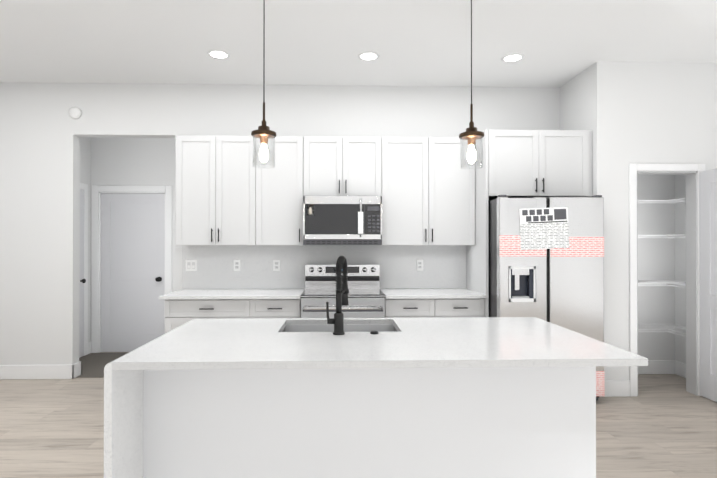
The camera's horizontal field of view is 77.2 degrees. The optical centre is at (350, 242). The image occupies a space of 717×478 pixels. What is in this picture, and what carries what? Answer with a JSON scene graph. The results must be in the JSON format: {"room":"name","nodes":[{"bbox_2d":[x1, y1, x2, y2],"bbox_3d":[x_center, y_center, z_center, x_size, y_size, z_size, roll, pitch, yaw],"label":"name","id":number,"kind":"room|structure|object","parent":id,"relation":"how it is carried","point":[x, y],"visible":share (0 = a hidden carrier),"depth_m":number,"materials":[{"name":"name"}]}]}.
{"room":"kitchen","nodes":[
{"label":"kitchen","id":0,"kind":"room"},
{"bbox_2d":[80,137,95,341],"bbox_3d":[-3.317,-0.120,5.186,0.150,3.030,0.960,0,0,-2],"label":"wall","id":1,"kind":"structure","parent":0,"point":[87,144],"depth_m":5.66,"materials":[{"name":"paint"}]},
{"bbox_2d":[79,190,85,357],"bbox_3d":[-3.236,0.375,5.146,0.066,2.028,0.736,0,0,-2],"label":"door","id":2,"kind":"structure","parent":1,"relation":"in","point":[82,280],"depth_m":5.46,"materials":[{"name":"white paint"}]},
{"bbox_2d":[80,183,87,355],"bbox_3d":[-3.263,0.335,5.146,0.016,2.120,0.900,0,0,-2],"label":"door frame","id":3,"kind":"structure","parent":1,"relation":"attached to","point":[83,186],"depth_m":5.54,"materials":[{"name":"white paint"}]},
{"bbox_2d":[96,137,174,316],"bbox_3d":[-2.503,-0.117,5.769,1.810,3.030,0.120,0,0,-2],"label":"wall","id":4,"kind":"structure","parent":0,"point":[129,161],"depth_m":5.71,"materials":[{"name":"paint"}]},
{"bbox_2d":[92,185,171,352],"bbox_3d":[-2.767,0.338,5.752,1.000,2.120,0.136,0,0,-2],"label":"door frame","id":5,"kind":"structure","parent":4,"relation":"attached to","point":[97,190],"depth_m":5.68,"materials":[{"name":"white paint"}]},
{"bbox_2d":[101,193,164,351],"bbox_3d":[-2.766,0.382,5.704,0.806,2.018,0.101,0,0,-2],"label":"hall door","id":6,"kind":"structure","parent":4,"relation":"in","point":[132,263],"depth_m":5.72,"materials":[{"name":"white paint"}]},
{"bbox_2d":[0,82,674,364],"bbox_3d":[-0.018,-0.122,4.737,9.000,3.030,0.120,0,0,-2],"label":"wall","id":7,"kind":"structure","parent":0,"point":[42,131],"depth_m":4.63,"materials":[{"name":"paint"}]},
{"bbox_2d":[0,363,75,379],"bbox_3d":[-3.655,1.320,4.562,1.661,0.145,0.016,0,0,-2],"label":"baseboard","id":8,"kind":"structure","parent":7,"relation":"attached to","point":[6,371],"depth_m":4.57,"materials":[{"name":"white paint"}]},
{"bbox_2d":[69,107,81,118],"bbox_3d":[-2.815,-1.328,4.587,0.124,0.124,0.034,0,0,-2],"label":"smoke detector","id":9,"kind":"object","parent":7,"relation":"attached to","point":[75,112],"visible":1,"depth_m":4.58,"materials":[{"name":"white plastic"}]},
{"bbox_2d":[76,361,80,375],"bbox_3d":[-3.044,1.320,4.722,0.431,0.145,0.030,0,0,-2],"label":"baseboard","id":10,"kind":"structure","parent":7,"relation":"attached to","point":[78,365],"depth_m":4.67,"materials":[{"name":"white paint"}]},
{"bbox_2d":[176,135,302,244],"bbox_3d":[-1.067,-0.501,4.468,1.218,1.055,0.360,0,0,-2],"label":"upper cabinet","id":11,"kind":"object","parent":7,"relation":"attached to","point":[228,192],"visible":0.96,"depth_m":4.32,"materials":[{"name":"white paint"}]},
{"bbox_2d":[182,245,465,288],"bbox_3d":[-0.255,0.253,4.658,2.942,0.449,0.018,0,0,-2],"label":"backsplash","id":12,"kind":"structure","parent":7,"relation":"attached to","point":[444,266],"depth_m":4.64,"materials":[{"name":"paint"}]},
{"bbox_2d":[186,260,196,270],"bbox_3d":[-1.630,0.235,4.605,0.115,0.115,0.009,0,0,-2],"label":"light switch","id":13,"kind":"object","parent":12,"relation":"attached to","point":[191,265],"visible":1,"depth_m":4.60,"materials":[{"name":"white plastic"}]},
{"bbox_2d":[234,260,239,270],"bbox_3d":[-1.165,0.235,4.619,0.070,0.115,0.008,0,0,-2],"label":"electrical outlet","id":14,"kind":"object","parent":12,"relation":"attached to","point":[236,265],"visible":1,"depth_m":4.62,"materials":[{"name":"white plastic"}]},
{"bbox_2d":[273,260,279,270],"bbox_3d":[-0.758,0.235,4.630,0.070,0.115,0.008,0,0,-2],"label":"electrical outlet","id":15,"kind":"object","parent":12,"relation":"attached to","point":[276,265],"visible":1,"depth_m":4.63,"materials":[{"name":"white plastic"}]},
{"bbox_2d":[416,260,422,270],"bbox_3d":[0.726,0.236,4.671,0.070,0.115,0.008,0,0,-2],"label":"electrical outlet","id":16,"kind":"object","parent":12,"relation":"attached to","point":[419,265],"visible":1,"depth_m":4.67,"materials":[{"name":"white plastic"}]},
{"bbox_2d":[303,136,381,195],"bbox_3d":[-0.077,-0.736,4.496,0.760,0.585,0.360,0,0,-2],"label":"upper cabinet","id":17,"kind":"object","parent":7,"relation":"attached to","point":[340,166],"visible":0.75,"depth_m":4.35,"materials":[{"name":"white paint"}]},
{"bbox_2d":[303,196,381,244],"bbox_3d":[-0.075,-0.208,4.430,0.750,0.466,0.488,0,0,-2],"label":"microwave","id":18,"kind":"object","parent":17,"relation":"attached to","point":[342,220],"visible":1,"depth_m":4.25,"materials":[{"name":"silver metal"}]},
{"bbox_2d":[382,137,474,244],"bbox_3d":[0.761,-0.500,4.519,0.913,1.055,0.360,0,0,-2],"label":"upper cabinet","id":19,"kind":"object","parent":7,"relation":"attached to","point":[428,190],"visible":0.98,"depth_m":4.37,"materials":[{"name":"white paint"}]},
{"bbox_2d":[0,352,716,477],"bbox_3d":[0.066,1.419,1.681,9.240,0.080,8.420,0,0,-2],"label":"floor","id":20,"kind":"structure","parent":0,"point":[662,426],"depth_m":3.31,"materials":[{"name":"beige wood"}]},
{"bbox_2d":[76,352,128,377],"bbox_3d":[-2.486,1.393,5.167,1.570,0.003,1.070,0,0,-2],"label":"floor","id":21,"kind":"structure","parent":20,"relation":"on","point":[93,365],"depth_m":5.21,"materials":[{"name":"grey wood"}]},
{"bbox_2d":[165,298,300,333],"bbox_3d":[-1.065,0.950,4.324,1.216,0.883,0.634,0,0,-2],"label":"base cabinet","id":22,"kind":"object","parent":20,"relation":"on","point":[179,312],"visible":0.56,"depth_m":4.04,"materials":[{"name":"white paint"}]},
{"bbox_2d":[159,289,304,299],"bbox_3d":[-1.081,0.492,4.319,1.252,0.030,0.648,0,0,-2],"label":"countertop","id":23,"kind":"structure","parent":22,"relation":"on","point":[238,294],"depth_m":4.11,"materials":[{"name":"stone"}]},
{"bbox_2d":[301,264,384,317],"bbox_3d":[-0.071,0.806,4.285,0.754,1.170,0.724,0,0,-2],"label":"range","id":24,"kind":"object","parent":20,"relation":"on","point":[366,296],"visible":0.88,"depth_m":4.20,"materials":[{"name":"silver metal"}]},
{"bbox_2d":[104,317,643,477],"bbox_3d":[0.082,0.937,2.281,2.104,0.890,1.026,0,0,-2],"label":"kitchen island","id":25,"kind":"object","parent":20,"relation":"on","point":[492,397],"depth_m":2.05,"materials":[{"name":"stone"}]},
{"bbox_2d":[326,256,348,334],"bbox_3d":[-0.063,0.268,2.374,0.122,0.398,0.224,0,0,-2],"label":"faucet","id":26,"kind":"object","parent":25,"relation":"on","point":[342,292],"visible":1,"depth_m":2.28,"materials":[{"name":"black metal"}]},
{"bbox_2d":[385,298,483,317],"bbox_3d":[0.766,0.950,4.375,0.911,0.883,0.634,0,0,-2],"label":"base cabinet","id":27,"kind":"object","parent":20,"relation":"on","point":[436,308],"visible":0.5,"depth_m":4.09,"materials":[{"name":"white paint"}]},
{"bbox_2d":[380,288,485,298],"bbox_3d":[0.767,0.492,4.370,0.914,0.030,0.648,0,0,-2],"label":"countertop","id":28,"kind":"structure","parent":27,"relation":"on","point":[426,293],"depth_m":4.19,"materials":[{"name":"stone"}]},
{"bbox_2d":[466,129,591,316],"bbox_3d":[1.724,0.181,4.393,0.998,2.420,0.658,0,0,-2],"label":"tall cabinet","id":29,"kind":"object","parent":20,"relation":"on","point":[533,163],"visible":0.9,"depth_m":4.11,"materials":[{"name":"white paint"}]},
{"bbox_2d":[488,195,604,400],"bbox_3d":[1.718,0.492,4.240,0.912,1.798,0.805,0,0,-2],"label":"fridge","id":30,"kind":"object","parent":20,"relation":"on","point":[546,259],"visible":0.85,"depth_m":3.85,"materials":[{"name":"silver metal"}]},
{"bbox_2d":[0,0,716,87],"bbox_3d":[0.066,-1.691,1.695,9.240,0.080,8.420,0,0,-2],"label":"ceiling","id":31,"kind":"structure","parent":0,"point":[557,43],"depth_m":3.63,"materials":[{"name":"paint"}]},
{"bbox_2d":[207,50,229,58],"bbox_3d":[-1.146,-1.637,3.913,0.190,0.006,0.190,0,0,-2],"label":"recessed light","id":32,"kind":"object","parent":31,"relation":"in","point":[218,54],"visible":1,"depth_m":3.91,"materials":[{"name":"white paint"}]},
{"bbox_2d":[251,0,276,168],"bbox_3d":[-0.439,-1.017,2.289,0.128,1.262,0.128,0,0,-2],"label":"pendant light","id":33,"kind":"object","parent":31,"relation":"hanging from","point":[264,133],"visible":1,"depth_m":2.27,"materials":[{"name":"clear glass"}]},
{"bbox_2d":[358,51,378,60],"bbox_3d":[0.164,-1.637,3.949,0.190,0.006,0.190,0,0,-2],"label":"recessed light","id":34,"kind":"object","parent":31,"relation":"in","point":[368,56],"visible":1,"depth_m":3.95,"materials":[{"name":"white paint"}]},
{"bbox_2d":[459,0,483,168],"bbox_3d":[0.627,-1.017,2.318,0.128,1.262,0.128,0,0,-2],"label":"pendant light","id":35,"kind":"object","parent":31,"relation":"hanging from","point":[471,134],"visible":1,"depth_m":2.30,"materials":[{"name":"clear glass"}]},
{"bbox_2d":[501,53,523,62],"bbox_3d":[1.443,-1.637,3.984,0.190,0.006,0.190,0,0,-2],"label":"recessed light","id":36,"kind":"object","parent":31,"relation":"in","point":[513,57],"visible":1,"depth_m":3.97,"materials":[{"name":"white paint"}]},
{"bbox_2d":[560,61,716,379],"bbox_3d":[3.358,-0.123,4.430,2.266,3.030,0.680,0,0,-2],"label":"wall","id":37,"kind":"structure","parent":0,"point":[626,113],"depth_m":4.08,"materials":[{"name":"paint"}]},
{"bbox_2d":[600,380,629,396],"bbox_3d":[2.388,1.317,4.049,0.274,0.145,0.016,0,0,-2],"label":"baseboard","id":38,"kind":"structure","parent":37,"relation":"attached to","point":[617,388],"depth_m":4.04,"materials":[{"name":"white paint"}]},
{"bbox_2d":[638,360,674,373],"bbox_3d":[2.894,1.320,4.743,1.116,0.145,0.016,0,0,-2],"label":"baseboard","id":39,"kind":"structure","parent":37,"relation":"attached to","point":[654,366],"depth_m":4.75,"materials":[{"name":"white paint"}]},
{"bbox_2d":[637,198,685,336],"bbox_3d":[2.902,0.234,4.475,1.113,1.311,0.554,0,0,-2],"label":"pantry shelves","id":40,"kind":"object","parent":37,"relation":"attached to","point":[673,282],"visible":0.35,"depth_m":4.48,"materials":[{"name":"white metal"}]},
{"bbox_2d":[629,163,704,396],"bbox_3d":[2.874,0.338,4.128,0.700,2.105,0.138,0,0,-2],"label":"door frame","id":41,"kind":"structure","parent":37,"relation":"attached to","point":[690,172],"depth_m":4.08,"materials":[{"name":"white paint"}]},
{"bbox_2d":[675,360,685,377],"bbox_3d":[3.452,1.319,4.471,0.016,0.145,0.530,0,0,-2],"label":"baseboard","id":42,"kind":"structure","parent":37,"relation":"attached to","point":[680,368],"depth_m":4.67,"materials":[{"name":"white paint"}]},
{"bbox_2d":[699,169,716,401],"bbox_3d":[3.188,0.371,3.794,0.035,2.020,0.540,0,0,-2],"label":"pantry door","id":43,"kind":"structure","parent":37,"relation":"in","point":[708,267],"depth_m":3.96,"materials":[{"name":"white paint"}]}
]}

